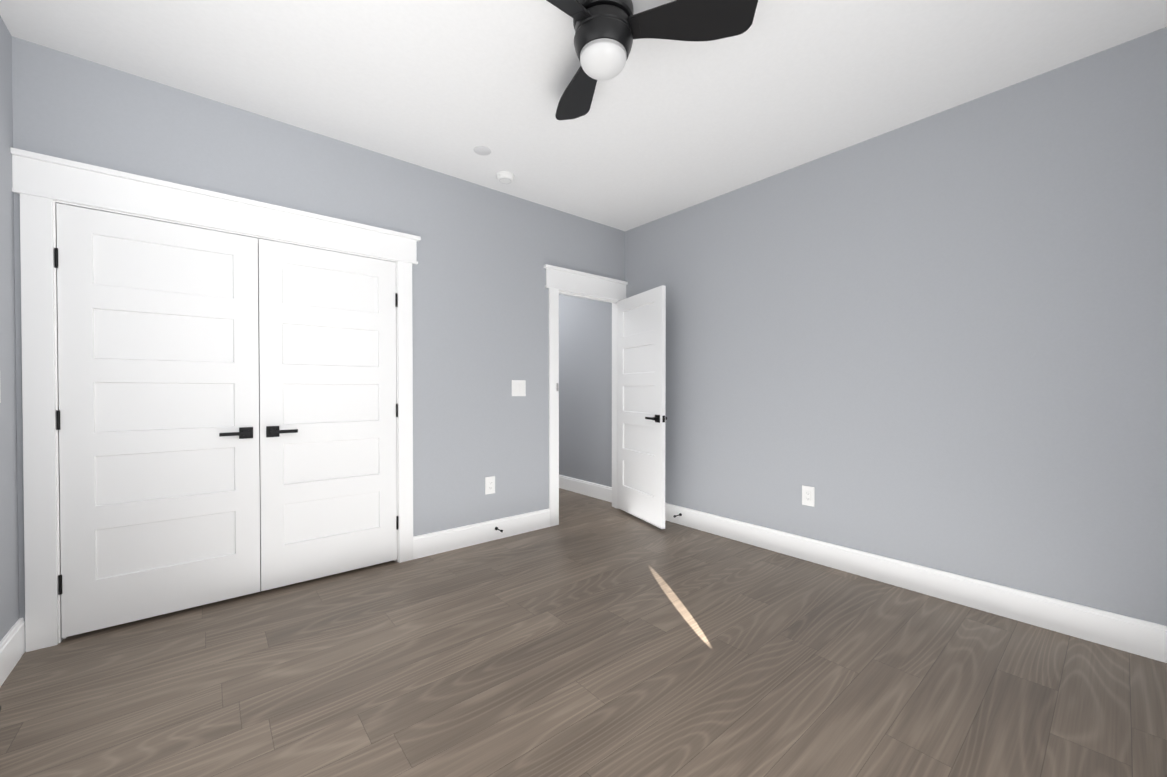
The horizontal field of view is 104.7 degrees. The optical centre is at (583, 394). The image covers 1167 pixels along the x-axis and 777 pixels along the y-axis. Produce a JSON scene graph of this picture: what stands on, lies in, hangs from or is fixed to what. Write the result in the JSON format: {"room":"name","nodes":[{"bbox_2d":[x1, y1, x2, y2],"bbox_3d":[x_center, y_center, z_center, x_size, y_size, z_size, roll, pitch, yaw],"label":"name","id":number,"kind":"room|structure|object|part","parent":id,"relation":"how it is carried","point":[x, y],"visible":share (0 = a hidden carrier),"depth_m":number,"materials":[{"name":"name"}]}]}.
{"room":"empty bedroom","nodes":[
{"label":"empty bedroom","id":0,"kind":"room"},
{"bbox_2d":[0,16,18,640],"bbox_3d":[-1.432,-0.199,0.602,0.120,2.740,3.785,-1,1,-40],"label":"wall","id":1,"kind":"structure","parent":0,"point":[9,586],"depth_m":1.92,"materials":[{"name":"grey paint"}]},
{"bbox_2d":[0,618,24,686],"bbox_3d":[-1.381,1.093,0.661,0.016,0.155,3.550,-1,1,-40],"label":"baseboard","id":2,"kind":"structure","parent":1,"relation":"attached to","point":[12,646],"depth_m":1.89,"materials":[{"name":"white wood"}]},
{"bbox_2d":[12,36,48,650],"bbox_3d":[-2.524,-0.214,2.080,0.103,2.740,0.115,-1,1,-40],"label":"wall","id":3,"kind":"structure","parent":0,"point":[30,92],"depth_m":2.02,"materials":[{"name":"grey paint"}]},
{"bbox_2d":[47,47,621,535],"bbox_3d":[-1.071,-0.227,3.296,3.685,2.740,0.115,-1,1,-40],"label":"wall","id":4,"kind":"structure","parent":0,"point":[480,306],"depth_m":3.23,"materials":[{"name":"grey paint"}]},
{"bbox_2d":[20,193,58,651],"bbox_3d":[-2.469,0.132,2.043,0.095,2.049,0.018,-1,1,-40],"label":"trim","id":5,"kind":"structure","parent":4,"relation":"attached to","point":[39,411],"depth_m":2.04,"materials":[{"name":"white wood"}]},
{"bbox_2d":[54,203,259,637],"bbox_3d":[-2.141,0.124,2.322,0.763,2.019,0.085,-1,1,-40],"label":"closet door","id":6,"kind":"structure","parent":4,"relation":"in","point":[157,419],"depth_m":2.30,"materials":[{"name":"white wood"}]},
{"bbox_2d":[10,147,420,264],"bbox_3d":[-1.841,-0.988,2.557,1.772,0.147,0.018,-1,1,-40],"label":"trim","id":7,"kind":"structure","parent":4,"relation":"attached to","point":[33,175],"depth_m":2.37,"materials":[{"name":"white wood"}]},
{"bbox_2d":[53,200,398,642],"bbox_3d":[-1.887,0.120,2.616,1.556,2.061,0.115,-1,1,-40],"label":"door frame","id":8,"kind":"structure","parent":4,"relation":"attached to","point":[57,431],"depth_m":2.10,"materials":[{"name":"white wood"}]},
{"bbox_2d":[258,239,397,590],"bbox_3d":[-1.553,0.119,2.814,0.763,2.019,0.085,-1,1,-40],"label":"closet door","id":9,"kind":"structure","parent":4,"relation":"in","point":[328,410],"depth_m":2.79,"materials":[{"name":"white wood"}]},
{"bbox_3d":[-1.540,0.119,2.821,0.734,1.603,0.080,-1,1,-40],"label":"handle","id":10,"kind":"part","parent":9,"relation":"part of","materials":[{"name":"black"}]},
{"bbox_2d":[397,261,412,562],"bbox_3d":[-1.221,0.121,3.087,0.095,2.049,0.018,-1,1,-40],"label":"trim","id":11,"kind":"structure","parent":4,"relation":"attached to","point":[405,408],"depth_m":3.08,"materials":[{"name":"white wood"}]},
{"bbox_2d":[413,508,549,558],"bbox_3d":[-0.739,1.063,3.502,1.162,0.155,0.016,-1,1,-40],"label":"baseboard","id":12,"kind":"structure","parent":4,"relation":"attached to","point":[433,543],"depth_m":3.43,"materials":[{"name":"white wood"}]},
{"bbox_2d":[485,476,494,494],"bbox_3d":[-0.727,0.709,3.512,0.085,0.135,0.010,-1,1,-40],"label":"electrical outlet","id":13,"kind":"object","parent":4,"relation":"attached to","point":[489,485],"visible":1,"depth_m":3.51,"materials":[{"name":"white plastic"}]},
{"bbox_2d":[512,380,525,395],"bbox_3d":[-0.527,-0.051,3.671,0.132,0.132,0.010,-1,1,-40],"label":"light switch","id":14,"kind":"object","parent":4,"relation":"attached to","point":[518,387],"visible":1,"depth_m":3.67,"materials":[{"name":"white plastic"}]},
{"bbox_2d":[549,288,558,526],"bbox_3d":[-0.257,0.112,3.894,0.095,2.049,0.018,-1,1,-40],"label":"door frame","id":15,"kind":"structure","parent":4,"relation":"attached to","point":[554,404],"depth_m":3.88,"materials":[{"name":"white wood"}]},
{"bbox_2d":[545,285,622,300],"bbox_3d":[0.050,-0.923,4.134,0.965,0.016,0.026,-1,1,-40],"label":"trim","id":16,"kind":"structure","parent":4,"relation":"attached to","point":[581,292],"depth_m":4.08,"materials":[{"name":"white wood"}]},
{"bbox_2d":[544,264,627,298],"bbox_3d":[0.051,-1.005,4.139,0.956,0.147,0.018,-1,1,-40],"label":"trim","id":17,"kind":"structure","parent":4,"relation":"attached to","point":[563,279],"depth_m":4.09,"materials":[{"name":"white wood"}]},
{"bbox_2d":[559,290,618,302],"bbox_3d":[0.035,-0.919,4.214,0.765,0.018,0.115,-1,1,-40],"label":"door frame","id":18,"kind":"structure","parent":4,"relation":"attached to","point":[587,295],"depth_m":4.17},
{"bbox_2d":[617,285,666,528],"bbox_3d":[0.506,0.105,4.074,0.135,2.019,0.775,0,1,-25],"label":"entry door","id":19,"kind":"structure","parent":18,"relation":"attached to","point":[641,358],"depth_m":4.01,"materials":[{"name":"white wood"}]},
{"bbox_3d":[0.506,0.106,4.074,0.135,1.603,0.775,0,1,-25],"label":"handle","id":20,"kind":"part","parent":19,"relation":"part of","materials":[{"name":"black metal"}]},
{"bbox_2d":[0,488,1166,776],"bbox_3d":[-0.646,1.198,2.809,4.400,0.100,6.400,-1,1,-40],"label":"floor","id":21,"kind":"structure","parent":0,"point":[588,636],"depth_m":1.83,"materials":[{"name":"brown wood"}]},
{"bbox_2d":[0,0,1166,230],"bbox_3d":[-0.646,-1.642,2.779,4.400,0.100,6.400,-1,1,-40],"label":"ceiling","id":22,"kind":"structure","parent":0,"point":[660,128],"depth_m":2.22,"materials":[{"name":"white paint"}]},
{"bbox_2d":[474,146,490,154],"bbox_3d":[-0.660,-1.591,2.941,0.112,0.005,0.112,-1,1,-40],"label":"ceiling speaker","id":23,"kind":"object","parent":22,"relation":"attached to","point":[481,150],"visible":1,"depth_m":2.93,"materials":[{"name":"white plastic"}]},
{"bbox_2d":[496,171,513,183],"bbox_3d":[-0.570,-1.576,3.285,0.132,0.042,0.132,-1,1,-40],"label":"smoke detector","id":24,"kind":"object","parent":22,"relation":"attached to","point":[504,177],"visible":1,"depth_m":3.25,"materials":[{"name":"white plastic"}]},
{"bbox_2d":[546,0,757,119],"bbox_3d":[-0.008,-1.452,1.810,1.000,0.258,1.074,-1,1,-40],"label":"fan","id":25,"kind":"object","parent":22,"relation":"hanging from","point":[607,32],"visible":1,"depth_m":1.79,"materials":[{"name":"black plastic"}]},
{"bbox_3d":[-0.156,-1.482,1.610,0.515,0.070,0.187,-1,1,-43],"label":"blade","id":26,"kind":"part","parent":25,"relation":"part of","materials":[{"name":"black plastic"}]},
{"bbox_3d":[-0.014,-1.488,2.187,0.187,0.070,0.515,0,1,-13],"label":"blade","id":27,"kind":"part","parent":25,"relation":"part of","materials":[{"name":"black plastic"}]},
{"bbox_3d":[0.082,-1.361,1.859,0.192,0.074,0.192,-1,1,-40],"label":"globe","id":28,"kind":"part","parent":25,"relation":"part of","materials":[{"name":"white glass"}]},
{"bbox_3d":[0.416,-1.483,1.781,0.515,0.070,0.187,0,1,16],"label":"blade","id":29,"kind":"part","parent":25,"relation":"part of","materials":[{"name":"black plastic"}]},
{"bbox_2d":[559,294,611,486],"bbox_3d":[-0.283,-0.250,5.477,0.100,2.740,2.450,-1,1,-40],"label":"wall","id":30,"kind":"structure","parent":0,"point":[585,389],"depth_m":5.03,"materials":[{"name":"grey paint"}]},
{"bbox_2d":[559,475,611,501],"bbox_3d":[-0.364,1.042,5.498,0.016,0.155,2.335,-1,1,-40],"label":"baseboard","id":31,"kind":"structure","parent":30,"relation":"attached to","point":[594,490],"depth_m":5.01,"materials":[{"name":"white wood"}]},
{"bbox_2d":[622,231,624,280],"bbox_3d":[0.385,-0.240,4.514,0.112,2.740,0.115,-1,1,-40],"label":"wall","id":32,"kind":"structure","parent":0,"point":[623,255],"depth_m":4.43,"materials":[{"name":"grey paint"}]},
{"bbox_2d":[612,303,618,508],"bbox_3d":[0.373,0.100,4.519,0.130,2.061,0.133,-1,1,-40],"label":"door frame","id":33,"kind":"structure","parent":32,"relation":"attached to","point":[614,405],"depth_m":4.50,"materials":[{"name":"white wood"}]},
{"bbox_2d":[625,27,1166,625],"bbox_3d":[1.654,-0.225,3.108,0.170,2.740,3.670,-1,1,-40],"label":"wall","id":34,"kind":"structure","parent":0,"point":[937,341],"depth_m":2.49,"materials":[{"name":"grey paint"}]},
{"bbox_2d":[802,485,814,506],"bbox_3d":[1.549,0.700,3.104,0.010,0.135,0.085,-1,1,-40],"label":"electrical outlet","id":35,"kind":"object","parent":34,"relation":"attached to","point":[808,495],"visible":1,"depth_m":3.10,"materials":[{"name":"white plastic"}]},
{"bbox_2d":[665,503,1166,662],"bbox_3d":[1.550,1.068,3.101,0.016,0.155,3.532,-1,1,-40],"label":"baseboard","id":36,"kind":"structure","parent":34,"relation":"attached to","point":[1143,638],"depth_m":2.47,"materials":[{"name":"white wood"}]}
]}

